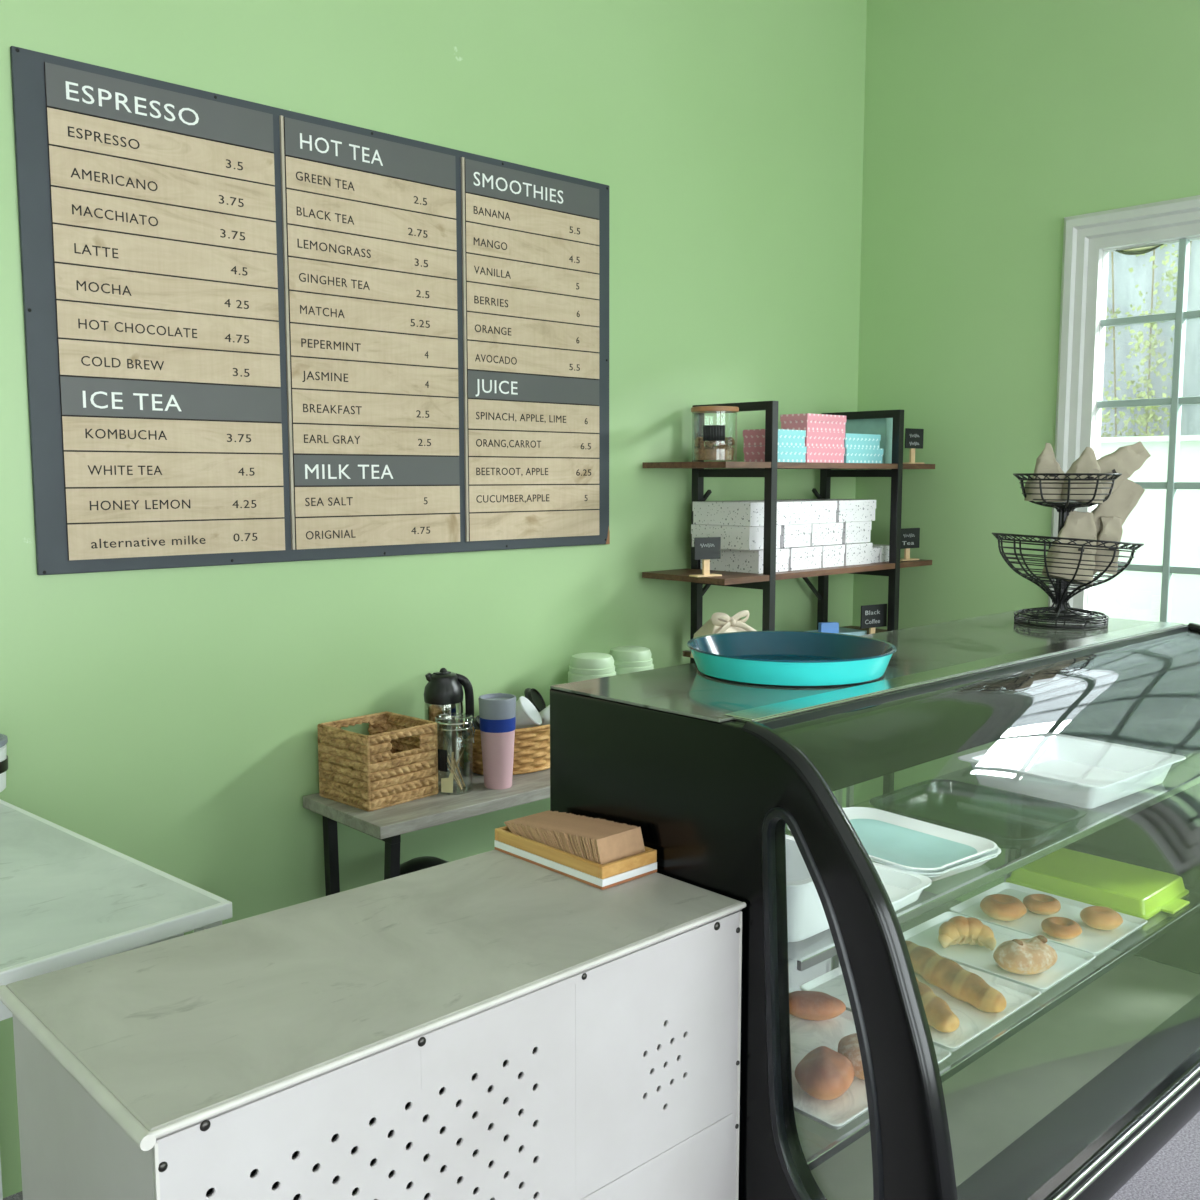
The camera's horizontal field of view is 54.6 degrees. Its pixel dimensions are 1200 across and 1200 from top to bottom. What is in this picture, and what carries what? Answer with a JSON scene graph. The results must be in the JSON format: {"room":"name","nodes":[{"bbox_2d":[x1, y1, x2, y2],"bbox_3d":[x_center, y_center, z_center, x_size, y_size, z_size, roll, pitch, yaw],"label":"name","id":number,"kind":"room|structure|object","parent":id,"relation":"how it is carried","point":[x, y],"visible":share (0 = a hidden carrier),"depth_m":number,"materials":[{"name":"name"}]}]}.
{"room":"food shop","nodes":[
{"label":"food shop","id":0,"kind":"room"},
{"bbox_2d":[0,0,866,1197],"bbox_3d":[-1.308,-0.420,2.374,6.380,3.470,0.100,-6,8,-43],"label":"wall","id":1,"kind":"structure","parent":0,"point":[167,720],"depth_m":3.15,"materials":[{"name":"green paint"}]},
{"bbox_2d":[10,46,609,574],"bbox_3d":[-0.578,-0.643,2.957,1.660,1.068,0.019,-6,8,-43],"label":"menu board","id":2,"kind":"object","parent":1,"relation":"attached to","point":[255,332],"visible":1,"depth_m":2.79,"materials":[{"name":"grey wood"}]},
{"bbox_2d":[3,890,1199,1199],"bbox_3d":[0.640,1.531,0.491,6.180,0.050,5.600,-6,8,-43],"label":"floor","id":3,"kind":"structure","parent":0,"point":[1173,1173],"depth_m":2.67,"materials":[{"name":"grey carpet"}]},
{"bbox_2d":[0,799,232,1199],"bbox_3d":[-1.291,0.918,1.546,0.932,0.945,1.262,5,8,41],"label":"countertop","id":4,"kind":"structure","parent":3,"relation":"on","point":[68,898],"depth_m":1.66,"materials":[{"name":"stone"}]},
{"bbox_2d":[0,734,7,791],"bbox_3d":[-1.213,0.318,2.226,0.146,0.104,0.146,-6,8,-43],"label":"tub","id":5,"kind":"object","parent":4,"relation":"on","point":[3,738],"visible":1,"depth_m":2.23,"materials":[{"name":"white plastic"}]},
{"bbox_2d":[0,850,745,1199],"bbox_3d":[-0.236,0.894,1.453,0.798,0.973,0.401,-6,8,-43],"label":"counter","id":6,"kind":"object","parent":3,"relation":"on","point":[493,1024],"depth_m":1.28,"materials":[{"name":"metal"}]},
{"bbox_2d":[494,826,656,889],"bbox_3d":[-0.039,0.363,1.691,0.106,0.032,0.236,-6,8,-43],"label":"napkin holder","id":7,"kind":"object","parent":6,"relation":"on","point":[605,876],"visible":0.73,"depth_m":1.62,"materials":[{"name":"brown wood"}]},
{"bbox_2d":[541,816,585,846],"bbox_3d":[-0.043,0.344,1.693,0.086,0.038,0.033,-6,8,-43],"label":"paper napkin","id":8,"kind":"object","parent":7,"relation":"in","point":[583,816],"visible":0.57,"depth_m":1.68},
{"bbox_2d":[546,817,591,847],"bbox_3d":[-0.035,0.345,1.683,0.086,0.040,0.031,-6,8,-42],"label":"paper napkin","id":9,"kind":"object","parent":7,"relation":"in","point":[590,817],"visible":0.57,"depth_m":1.67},
{"bbox_2d":[548,818,593,848],"bbox_3d":[-0.032,0.345,1.681,0.086,0.039,0.032,-6,8,-43],"label":"paper napkin","id":10,"kind":"object","parent":7,"relation":"in","point":[550,832],"visible":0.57,"depth_m":1.66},
{"bbox_2d":[551,818,595,849],"bbox_3d":[-0.028,0.345,1.679,0.086,0.039,0.031,-6,8,-42],"label":"paper napkin","id":11,"kind":"object","parent":7,"relation":"in","point":[552,831],"visible":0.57,"depth_m":1.66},
{"bbox_2d":[555,819,599,850],"bbox_3d":[-0.023,0.345,1.672,0.086,0.041,0.029,-6,8,-43],"label":"paper napkin","id":12,"kind":"object","parent":7,"relation":"in","point":[556,832],"visible":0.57,"depth_m":1.65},
{"bbox_2d":[557,819,602,851],"bbox_3d":[-0.019,0.345,1.669,0.086,0.041,0.028,-6,8,-43],"label":"paper napkin","id":13,"kind":"object","parent":7,"relation":"in","point":[600,819],"visible":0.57,"depth_m":1.65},
{"bbox_2d":[563,820,607,853],"bbox_3d":[-0.012,0.346,1.659,0.086,0.042,0.027,-6,8,-42],"label":"paper napkin","id":14,"kind":"object","parent":7,"relation":"in","point":[564,834],"visible":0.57,"depth_m":1.64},
{"bbox_2d":[565,821,609,854],"bbox_3d":[-0.008,0.346,1.658,0.086,0.042,0.027,-6,8,-43],"label":"paper napkin","id":15,"kind":"object","parent":7,"relation":"in","point":[567,835],"visible":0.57,"depth_m":1.64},
{"bbox_2d":[569,822,613,855],"bbox_3d":[-0.003,0.346,1.651,0.086,0.042,0.026,-6,8,-43],"label":"paper napkin","id":16,"kind":"object","parent":7,"relation":"in","point":[570,835],"visible":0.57,"depth_m":1.63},
{"bbox_2d":[573,823,618,857],"bbox_3d":[0.002,0.347,1.644,0.086,0.043,0.025,-6,8,-42],"label":"paper napkin","id":17,"kind":"object","parent":7,"relation":"in","point":[574,836],"visible":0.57,"depth_m":1.62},
{"bbox_2d":[576,823,620,858],"bbox_3d":[0.005,0.347,1.641,0.086,0.044,0.023,-6,8,-42],"label":"paper napkin","id":18,"kind":"object","parent":7,"relation":"in","point":[577,836],"visible":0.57,"depth_m":1.62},
{"bbox_2d":[579,823,624,859],"bbox_3d":[0.010,0.347,1.639,0.086,0.045,0.022,-6,8,-42],"label":"paper napkin","id":19,"kind":"object","parent":7,"relation":"in","point":[580,837],"visible":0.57,"depth_m":1.61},
{"bbox_2d":[582,824,627,860],"bbox_3d":[0.014,0.347,1.631,0.086,0.045,0.021,-6,8,-42],"label":"paper napkin","id":20,"kind":"object","parent":7,"relation":"in","point":[583,838],"visible":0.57,"depth_m":1.61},
{"bbox_2d":[585,825,629,860],"bbox_3d":[0.017,0.347,1.628,0.086,0.045,0.020,-6,8,-43],"label":"paper napkin","id":21,"kind":"object","parent":7,"relation":"in","point":[586,838],"visible":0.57,"depth_m":1.60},
{"bbox_2d":[588,825,633,861],"bbox_3d":[0.021,0.347,1.627,0.086,0.046,0.019,-6,8,-42],"label":"paper napkin","id":22,"kind":"object","parent":7,"relation":"in","point":[589,838],"visible":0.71,"depth_m":1.60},
{"bbox_2d":[591,826,635,862],"bbox_3d":[0.024,0.347,1.622,0.086,0.046,0.017,-6,8,-43],"label":"paper napkin","id":23,"kind":"object","parent":7,"relation":"in","point":[632,826],"visible":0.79,"depth_m":1.60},
{"bbox_2d":[592,826,636,863],"bbox_3d":[0.026,0.348,1.620,0.086,0.046,0.018,-6,8,-43],"label":"paper napkin","id":24,"kind":"object","parent":7,"relation":"in","point":[593,840],"visible":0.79,"depth_m":1.59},
{"bbox_2d":[595,827,644,864],"bbox_3d":[0.030,0.348,1.616,0.086,0.047,0.016,-6,8,-43],"label":"paper napkin","id":25,"kind":"object","parent":7,"relation":"in","point":[628,843],"visible":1,"depth_m":1.61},
{"bbox_2d":[400,856,447,875],"bbox_3d":[-0.442,0.946,2.965,0.188,0.588,0.188,-6,8,-43],"label":"waste bin","id":26,"kind":"object","parent":3,"relation":"on","point":[419,863],"visible":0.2,"depth_m":2.92,"materials":[{"name":"black plastic"}]},
{"bbox_2d":[303,762,549,895],"bbox_3d":[-0.189,0.835,3.238,1.195,0.750,0.357,-6,8,-43],"label":"side table","id":27,"kind":"object","parent":3,"relation":"on","point":[387,824],"visible":0.41,"depth_m":2.86,"materials":[{"name":"grey wood"}]},
{"bbox_2d":[317,711,437,811],"bbox_3d":[-0.557,0.400,2.920,0.220,0.187,0.228,6,8,42],"label":"wicker basket","id":28,"kind":"object","parent":27,"relation":"on","point":[396,763],"visible":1,"depth_m":2.85,"materials":[{"name":"wicker"}]},
{"bbox_2d":[424,668,473,781],"bbox_3d":[-0.409,0.325,3.095,0.120,0.295,0.105,-6,8,-43],"label":"thermal carafe","id":29,"kind":"object","parent":27,"relation":"on","point":[443,692],"visible":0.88,"depth_m":3.05,"materials":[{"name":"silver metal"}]},
{"bbox_2d":[435,713,474,792],"bbox_3d":[-0.370,0.389,2.961,0.096,0.196,0.097,-3,7,-29],"label":"jar","id":30,"kind":"object","parent":27,"relation":"on","point":[446,783],"visible":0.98,"depth_m":2.92,"materials":[{"name":"clear glass"}]},
{"bbox_2d":[479,693,515,789],"bbox_3d":[-0.264,0.365,3.002,0.097,0.235,0.097,-6,8,-43],"label":"cup","id":31,"kind":"object","parent":27,"relation":"on","point":[497,711],"visible":1,"depth_m":2.97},
{"bbox_2d":[463,721,549,774],"bbox_3d":[-0.226,0.393,3.226,0.368,0.129,0.245,-6,8,-43],"label":"basket","id":32,"kind":"object","parent":27,"relation":"on","point":[532,744],"visible":0.44,"depth_m":3.12,"materials":[{"name":"wicker"}]},
{"bbox_2d":[473,715,479,729],"bbox_3d":[-0.306,0.340,3.123,0.078,0.056,0.090,2,7,22],"label":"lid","id":33,"kind":"object","parent":32,"relation":"in","point":[476,722],"visible":0.18,"depth_m":3.10,"materials":[{"name":"black plastic"}]},
{"bbox_2d":[515,696,541,728],"bbox_3d":[-0.223,0.326,3.171,0.130,0.126,0.093,0,6,-2],"label":"paper cup","id":34,"kind":"object","parent":32,"relation":"in","point":[527,715],"visible":0.52,"depth_m":3.15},
{"bbox_2d":[524,688,545,711],"bbox_3d":[-0.183,0.290,3.298,0.055,0.079,0.090,2,6,20],"label":"lid","id":35,"kind":"object","parent":32,"relation":"in","point":[532,695],"visible":0.71,"depth_m":3.29,"materials":[{"name":"black plastic"}]},
{"bbox_2d":[535,705,549,726],"bbox_3d":[-0.135,0.329,3.233,0.124,0.114,0.089,2,6,16],"label":"paper cup","id":36,"kind":"object","parent":32,"relation":"in","point":[545,713],"visible":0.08,"depth_m":3.21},
{"bbox_2d":[568,652,615,682],"bbox_3d":[-0.023,0.299,3.373,0.140,0.287,0.140,-6,8,-43],"label":"canister","id":37,"kind":"object","parent":27,"relation":"on","point":[589,665],"visible":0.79,"depth_m":3.31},
{"bbox_2d":[609,646,653,674],"bbox_3d":[0.091,0.285,3.507,0.140,0.287,0.140,-6,8,-43],"label":"canister","id":38,"kind":"object","parent":27,"relation":"on","point":[627,659],"visible":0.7,"depth_m":3.44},
{"bbox_2d":[642,401,934,812],"bbox_3d":[0.667,0.241,3.974,1.142,1.775,0.344,-6,8,-43],"label":"shelf unit","id":39,"kind":"object","parent":3,"relation":"on","point":[766,581],"visible":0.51,"depth_m":3.76,"materials":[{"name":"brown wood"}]},
{"bbox_2d":[689,537,721,576],"bbox_3d":[0.319,-0.130,3.505,0.095,0.118,0.044,-4,7,-31],"label":"sign","id":40,"kind":"object","parent":39,"relation":"on","point":[705,548],"visible":1,"depth_m":3.50,"materials":[{"name":"brown wood"}]},
{"bbox_2d":[691,406,738,461],"bbox_3d":[0.350,-0.505,3.549,0.145,0.165,0.145,-6,8,-43],"label":"storage jar","id":41,"kind":"object","parent":39,"relation":"on","point":[710,432],"visible":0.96,"depth_m":3.48,"materials":[{"name":"clear glass"}]},
{"bbox_2d":[694,436,734,459],"bbox_3d":[0.349,-0.464,3.554,0.125,0.073,0.125,-6,8,-43],"label":"beans","id":42,"kind":"object","parent":41,"relation":"in","point":[722,451],"visible":0.94,"depth_m":3.51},
{"bbox_2d":[690,610,755,657],"bbox_3d":[0.399,0.107,3.689,0.199,0.149,0.109,-4,7,-33],"label":"gift bag","id":43,"kind":"object","parent":39,"relation":"on","point":[719,622],"visible":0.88,"depth_m":3.65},
{"bbox_2d":[701,548,789,573],"bbox_3d":[0.464,-0.132,3.741,0.153,0.072,0.245,-6,8,-43],"label":"gift box","id":44,"kind":"object","parent":39,"relation":"on","point":[732,560],"visible":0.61,"depth_m":3.67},
{"bbox_2d":[691,524,780,549],"bbox_3d":[0.432,-0.203,3.705,0.154,0.072,0.242,-6,8,-43],"label":"gift box","id":45,"kind":"object","parent":44,"relation":"on","point":[732,537],"visible":0.79,"depth_m":3.62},
{"bbox_2d":[692,500,836,525],"bbox_3d":[0.543,-0.287,3.802,0.448,0.072,0.240,-6,8,-43],"label":"gift box","id":46,"kind":"object","parent":45,"relation":"on","point":[744,512],"visible":0.86,"depth_m":3.69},
{"bbox_2d":[743,446,806,461],"bbox_3d":[0.557,-0.463,3.698,0.177,0.051,0.113,-6,8,-43],"label":"gift box","id":47,"kind":"object","parent":39,"relation":"on","point":[751,453],"visible":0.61,"depth_m":3.66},
{"bbox_2d":[743,429,805,445],"bbox_3d":[0.554,-0.514,3.691,0.178,0.050,0.111,-6,8,-43],"label":"gift box","id":48,"kind":"object","parent":47,"relation":"on","point":[754,437],"visible":0.68,"depth_m":3.65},
{"bbox_2d":[788,546,821,570],"bbox_3d":[0.595,-0.144,3.851,0.165,0.072,0.223,-6,8,-43],"label":"gift box","id":49,"kind":"object","parent":39,"relation":"on","point":[806,557],"visible":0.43,"depth_m":3.77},
{"bbox_2d":[780,524,810,547],"bbox_3d":[0.560,-0.215,3.812,0.140,0.072,0.221,-6,8,-43],"label":"gift box","id":50,"kind":"object","parent":49,"relation":"on","point":[793,535],"visible":0.43,"depth_m":3.73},
{"bbox_2d":[805,447,844,462],"bbox_3d":[0.699,-0.477,3.831,0.206,0.051,0.113,-6,8,-43],"label":"gift box","id":51,"kind":"object","parent":39,"relation":"on","point":[814,454],"visible":0.61,"depth_m":3.79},
{"bbox_2d":[805,430,844,446],"bbox_3d":[0.699,-0.528,3.826,0.208,0.050,0.111,-6,8,-43],"label":"gift box","id":52,"kind":"object","parent":51,"relation":"on","point":[813,438],"visible":0.64,"depth_m":3.78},
{"bbox_2d":[780,413,845,431],"bbox_3d":[0.703,-0.581,3.826,0.212,0.054,0.109,-6,8,-43],"label":"gift box","id":53,"kind":"object","parent":52,"relation":"on","point":[807,421],"visible":0.89,"depth_m":3.77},
{"bbox_2d":[819,544,844,567],"bbox_3d":[0.703,-0.155,3.952,0.122,0.072,0.223,-6,8,-43],"label":"gift box","id":54,"kind":"object","parent":39,"relation":"on","point":[832,555],"visible":0.36,"depth_m":3.87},
{"bbox_2d":[810,522,842,545],"bbox_3d":[0.677,-0.226,3.921,0.170,0.072,0.221,-6,8,-43],"label":"gift box","id":55,"kind":"object","parent":54,"relation":"on","point":[821,533],"visible":0.43,"depth_m":3.84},
{"bbox_2d":[808,627,866,635],"bbox_3d":[0.792,0.127,4.068,0.280,0.030,0.120,-4,7,-35],"label":"flat box","id":56,"kind":"object","parent":39,"relation":"on","point":[842,630],"visible":0.27,"depth_m":4.08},
{"bbox_2d":[818,622,838,632],"bbox_3d":[0.794,0.096,4.039,0.068,0.036,0.024,-2,6,-15],"label":"box","id":57,"kind":"object","parent":56,"relation":"on","point":[827,627],"visible":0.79,"depth_m":4.03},
{"bbox_2d":[843,542,872,565],"bbox_3d":[0.809,-0.165,4.051,0.154,0.072,0.223,-6,8,-43],"label":"gift box","id":58,"kind":"object","parent":39,"relation":"on","point":[855,553],"visible":0.43,"depth_m":3.97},
{"bbox_2d":[842,521,871,543],"bbox_3d":[0.806,-0.239,4.041,0.150,0.072,0.221,-6,8,-43],"label":"gift box","id":59,"kind":"object","parent":58,"relation":"on","point":[858,531],"visible":0.43,"depth_m":3.96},
{"bbox_2d":[795,499,875,521],"bbox_3d":[0.801,-0.311,4.029,0.217,0.072,0.220,-6,8,-43],"label":"gift box","id":60,"kind":"object","parent":59,"relation":"on","point":[848,510],"visible":0.61,"depth_m":3.95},
{"bbox_2d":[844,448,882,462],"bbox_3d":[0.841,-0.495,4.001,0.216,0.051,0.168,-6,8,-43],"label":"gift box","id":61,"kind":"object","parent":39,"relation":"on","point":[852,455],"visible":0.39,"depth_m":3.93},
{"bbox_2d":[843,433,880,447],"bbox_3d":[0.833,-0.544,3.990,0.204,0.046,0.166,-6,8,-43],"label":"gift box","id":62,"kind":"object","parent":61,"relation":"on","point":[851,440],"visible":0.43,"depth_m":3.92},
{"bbox_2d":[845,418,892,463],"bbox_3d":[0.954,-0.568,4.146,0.044,0.165,0.180,-6,8,-43],"label":"carton","id":63,"kind":"object","parent":39,"relation":"on","point":[883,427],"visible":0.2,"depth_m":4.09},
{"bbox_2d":[860,604,886,633],"bbox_3d":[0.954,0.078,4.077,0.125,0.125,0.044,-4,7,-33],"label":"sign","id":64,"kind":"object","parent":39,"relation":"on","point":[872,616],"visible":0.94,"depth_m":4.07,"materials":[{"name":"brown wood"}]},
{"bbox_2d":[871,547,879,562],"bbox_3d":[0.902,-0.163,4.120,0.054,0.052,0.170,-6,8,-43],"label":"gift box","id":65,"kind":"object","parent":39,"relation":"on","point":[875,550],"visible":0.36,"depth_m":4.06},
{"bbox_2d":[872,544,888,561],"bbox_3d":[0.961,-0.170,4.174,0.097,0.056,0.170,-6,8,-43],"label":"gift box","id":66,"kind":"object","parent":39,"relation":"on","point":[884,549],"visible":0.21,"depth_m":4.10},
{"bbox_2d":[900,528,919,560],"bbox_3d":[1.101,-0.200,4.173,0.115,0.115,0.044,-5,8,-37],"label":"sign","id":67,"kind":"object","parent":39,"relation":"on","point":[910,537],"visible":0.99,"depth_m":4.17,"materials":[{"name":"brown wood"}]},
{"bbox_2d":[903,428,923,463],"bbox_3d":[1.118,-0.550,4.165,0.098,0.125,0.044,-5,8,-37],"label":"sign","id":68,"kind":"object","parent":39,"relation":"on","point":[913,437],"visible":0.96,"depth_m":4.16,"materials":[{"name":"brown wood"}]},
{"bbox_2d":[550,610,1199,1199],"bbox_3d":[0.725,0.713,2.130,1.549,1.228,0.711,-6,8,-43],"label":"display case","id":69,"kind":"object","parent":3,"relation":"on","point":[1071,1094],"visible":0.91,"depth_m":1.82,"materials":[{"name":"black metal"}]},
{"bbox_2d":[687,631,895,687],"bbox_3d":[0.315,0.096,1.931,0.342,0.045,0.342,-6,8,-43],"label":"round tray","id":70,"kind":"object","parent":69,"relation":"on","point":[792,659],"visible":1,"depth_m":1.89,"materials":[{"name":"plastic"}]},
{"bbox_2d":[785,834,828,941],"bbox_3d":[0.203,0.407,1.738,0.180,0.089,0.350,-6,8,-43],"label":"tub","id":71,"kind":"object","parent":69,"relation":"on","point":[806,917],"visible":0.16,"depth_m":1.60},
{"bbox_2d":[790,991,950,1128],"bbox_3d":[0.338,0.717,1.835,0.310,0.013,0.310,-6,8,-43],"label":"serving tray","id":72,"kind":"object","parent":69,"relation":"on","point":[806,1036],"visible":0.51,"depth_m":1.79,"materials":[{"name":"white plastic"}]},
{"bbox_2d":[789,991,845,1020],"bbox_3d":[0.359,0.684,1.962,0.109,0.042,0.059,1,6,11],"label":"bread loaf","id":73,"kind":"object","parent":72,"relation":"on","point":[808,1005],"visible":0.91,"depth_m":1.94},
{"bbox_2d":[795,1046,853,1099],"bbox_3d":[0.332,0.701,1.722,0.086,0.060,0.102,2,6,18],"label":"bread loaf","id":74,"kind":"object","parent":72,"relation":"on","point":[824,1073],"visible":1,"depth_m":1.69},
{"bbox_2d":[838,1033,864,1079],"bbox_3d":[0.406,0.698,1.775,0.081,0.054,0.103,-2,6,-16],"label":"bread loaf","id":75,"kind":"object","parent":72,"relation":"on","point":[848,1046],"visible":0.33,"depth_m":1.75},
{"bbox_2d":[790,831,997,881],"bbox_3d":[0.492,0.417,1.968,0.225,0.021,0.310,-5,8,-37],"label":"tray","id":76,"kind":"object","parent":69,"relation":"on","point":[988,859],"visible":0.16,"depth_m":1.87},
{"bbox_2d":[871,847,1000,879],"bbox_3d":[0.493,0.411,1.958,0.225,0.021,0.310,-5,8,-38],"label":"tray","id":77,"kind":"object","parent":76,"relation":"on","point":[997,850],"visible":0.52,"depth_m":1.83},
{"bbox_2d":[787,807,996,872],"bbox_3d":[0.486,0.404,1.956,0.225,0.021,0.310,-5,8,-39],"label":"tray","id":78,"kind":"object","parent":77,"relation":"on","point":[889,838],"visible":0.7,"depth_m":1.95,"materials":[{"name":"plastic"}]},
{"bbox_2d":[872,862,931,911],"bbox_3d":[0.355,0.426,1.811,0.294,0.036,0.153,6,8,44],"label":"tray","id":79,"kind":"object","parent":69,"relation":"on","point":[903,888],"visible":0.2,"depth_m":1.78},
{"bbox_2d":[799,964,1040,1051],"bbox_3d":[0.564,0.694,2.053,0.300,0.013,0.310,-6,8,-43],"label":"serving tray","id":80,"kind":"object","parent":69,"relation":"on","point":[974,1022],"visible":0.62,"depth_m":2.02,"materials":[{"name":"white plastic"}]},
{"bbox_2d":[916,977,959,1032],"bbox_3d":[0.541,0.678,2.005,0.066,0.044,0.235,-2,6,-16],"label":"baguette","id":81,"kind":"object","parent":80,"relation":"on","point":[939,1015],"visible":0.55,"depth_m":1.92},
{"bbox_2d":[905,940,1005,1012],"bbox_3d":[0.622,0.669,2.085,0.069,0.045,0.275,-2,6,-20],"label":"baguette","id":82,"kind":"object","parent":80,"relation":"on","point":[946,974],"visible":0.81,"depth_m":2.04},
{"bbox_2d":[903,912,1095,992],"bbox_3d":[0.754,0.673,2.237,0.215,0.014,0.315,-6,8,-43],"label":"serving tray","id":83,"kind":"object","parent":69,"relation":"on","point":[1069,961],"visible":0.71,"depth_m":2.22,"materials":[{"name":"plastic"}]},
{"bbox_2d":[938,916,995,949],"bbox_3d":[0.713,0.645,2.265,0.109,0.054,0.058,1,6,7],"label":"croissant","id":84,"kind":"object","parent":83,"relation":"on","point":[960,930],"visible":1,"depth_m":2.25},
{"bbox_2d":[993,935,1056,974],"bbox_3d":[0.785,0.653,2.147,0.124,0.064,0.090,-2,6,-19],"label":"roll","id":85,"kind":"object","parent":83,"relation":"on","point":[1033,955],"visible":1,"depth_m":2.12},
{"bbox_2d":[949,882,1147,955],"bbox_3d":[0.923,0.656,2.401,0.245,0.014,0.315,-6,8,-43],"label":"serving tray","id":86,"kind":"object","parent":69,"relation":"on","point":[1091,940],"visible":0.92,"depth_m":2.38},
{"bbox_2d":[980,894,1026,920],"bbox_3d":[0.835,0.637,2.405,0.091,0.041,0.089,4,7,35],"label":"bun","id":87,"kind":"object","parent":86,"relation":"on","point":[1003,907],"visible":1,"depth_m":2.38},
{"bbox_2d":[1023,894,1060,914],"bbox_3d":[0.926,0.639,2.436,0.075,0.031,0.077,-1,6,-5],"label":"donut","id":88,"kind":"object","parent":86,"relation":"on","point":[1042,904],"visible":1,"depth_m":2.41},
{"bbox_2d":[1041,917,1081,938],"bbox_3d":[0.916,0.653,2.308,0.076,0.031,0.076,2,7,22],"label":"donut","id":89,"kind":"object","parent":86,"relation":"on","point":[1057,927],"visible":1,"depth_m":2.29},
{"bbox_2d":[1080,906,1122,929],"bbox_3d":[1.015,0.645,2.355,0.079,0.036,0.081,-1,6,-10],"label":"bun","id":90,"kind":"object","parent":86,"relation":"on","point":[1097,917],"visible":1,"depth_m":2.33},
{"bbox_2d":[992,473,1143,628],"bbox_3d":[1.018,-0.112,2.543,0.309,0.328,0.310,-2,6,-18],"label":"fruit stand","id":91,"kind":"object","parent":69,"relation":"on","point":[1061,587],"visible":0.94,"depth_m":2.48,"materials":[{"name":"metal"}]},
{"bbox_2d":[1024,442,1065,501],"bbox_3d":[0.968,-0.278,2.521,0.089,0.130,0.059,0,6,-1],"label":"paper bag","id":92,"kind":"object","parent":91,"relation":"in","point":[1048,462],"visible":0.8,"depth_m":2.51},
{"bbox_2d":[1013,473,1121,511],"bbox_3d":[1.013,-0.233,2.528,0.221,0.084,0.221,3,7,27],"label":"wire basket","id":93,"kind":"object","parent":91,"relation":"on","point":[1069,505],"depth_m":2.46,"materials":[{"name":"metal"}]},
{"bbox_2d":[992,533,1143,603],"bbox_3d":[1.018,-0.070,2.548,0.310,0.157,0.310,3,7,27],"label":"basket","id":94,"kind":"object","parent":91,"relation":"on","point":[1061,587],"depth_m":2.48,"materials":[{"name":"metal"}]},
{"bbox_2d":[1042,510,1097,585],"bbox_3d":[1.020,-0.112,2.515,0.117,0.165,0.071,0,6,2],"label":"paper bag","id":95,"kind":"object","parent":91,"relation":"in","point":[1078,525],"visible":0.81,"depth_m":2.50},
{"bbox_2d":[1061,447,1105,503],"bbox_3d":[1.037,-0.267,2.497,0.091,0.120,0.065,0,6,-3],"label":"paper bag","id":96,"kind":"object","parent":91,"relation":"in","point":[1086,462],"visible":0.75,"depth_m":2.48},
{"bbox_2d":[1095,518,1122,574],"bbox_3d":[1.099,-0.117,2.532,0.071,0.123,0.053,2,6,18],"label":"paper bag","id":97,"kind":"object","parent":91,"relation":"in","point":[1110,529],"visible":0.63,"depth_m":2.52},
{"bbox_2d":[1082,442,1150,506],"bbox_3d":[1.110,-0.273,2.529,0.175,0.140,0.061,0,6,3],"label":"paper bag","id":98,"kind":"object","parent":91,"relation":"in","point":[1127,460],"visible":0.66,"depth_m":2.52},
{"bbox_2d":[1089,479,1144,535],"bbox_3d":[1.095,-0.153,2.548,0.179,0.238,0.055,1,6,10],"label":"paper bag","id":99,"kind":"object","parent":91,"relation":"in","point":[1120,503],"visible":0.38,"depth_m":2.53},
{"bbox_2d":[958,732,1185,808],"bbox_3d":[0.979,0.353,2.414,0.378,0.054,0.308,-5,8,-40],"label":"tray","id":100,"kind":"object","parent":69,"relation":"on","point":[1061,768],"visible":1,"depth_m":2.45,"materials":[{"name":"plastic"}]},
{"bbox_2d":[1006,848,1189,919],"bbox_3d":[1.109,0.624,2.598,0.238,0.036,0.366,-6,8,-43],"label":"tray","id":101,"kind":"object","parent":69,"relation":"on","point":[1129,889],"visible":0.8,"depth_m":2.54,"materials":[{"name":"plastic"}]},
{"bbox_2d":[852,0,1199,901],"bbox_3d":[2.973,-0.424,2.412,0.120,3.470,5.700,-6,8,-43],"label":"wall","id":102,"kind":"structure","parent":0,"point":[989,124],"depth_m":4.04,"materials":[{"name":"green paint"}]},
{"bbox_2d":[1048,195,1199,621],"bbox_3d":[2.217,-0.399,3.170,0.096,1.552,1.992,-6,8,-43],"label":"window","id":103,"kind":"structure","parent":102,"relation":"in","point":[1088,239],"depth_m":3.75,"materials":[{"name":"white paint"}]},
{"bbox_2d":[1116,244,1162,254],"bbox_3d":[1.726,-1.117,3.702,0.045,0.037,0.157,-6,8,-43],"label":"dry leaf","id":104,"kind":"object","parent":103,"relation":"on","point":[1137,251],"visible":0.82,"depth_m":3.70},
{"label":"outside","id":105,"kind":"structure","parent":0,"visible":0},
{"bbox_3d":[5.463,1.013,5.946,8.090,0.060,17.000,-6,8,-43],"label":"paving","id":106,"kind":"object","parent":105,"visible":0},
{"bbox_2d":[1093,435,1199,624],"bbox_3d":[3.692,0.352,3.517,0.180,1.772,12.000,-6,8,-43],"label":"wall","id":107,"kind":"structure","parent":106,"relation":"on","point":[1131,595],"depth_m":4.84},
{"bbox_2d":[1101,241,1191,436],"bbox_3d":[2.795,-0.543,6.072,0.093,3.009,0.578,-6,8,-43],"label":"climbing plant","id":108,"kind":"object","parent":106,"relation":"on","point":[1147,417],"visible":0.56,"depth_m":5.99,"materials":[{"name":"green plant"}]},
{"bbox_2d":[1101,240,1199,436],"bbox_3d":[3.644,-0.532,5.445,0.200,3.120,13.000,-6,8,-43],"label":"fence","id":109,"kind":"object","parent":106,"relation":"on","point":[1125,292],"visible":0.02,"depth_m":6.04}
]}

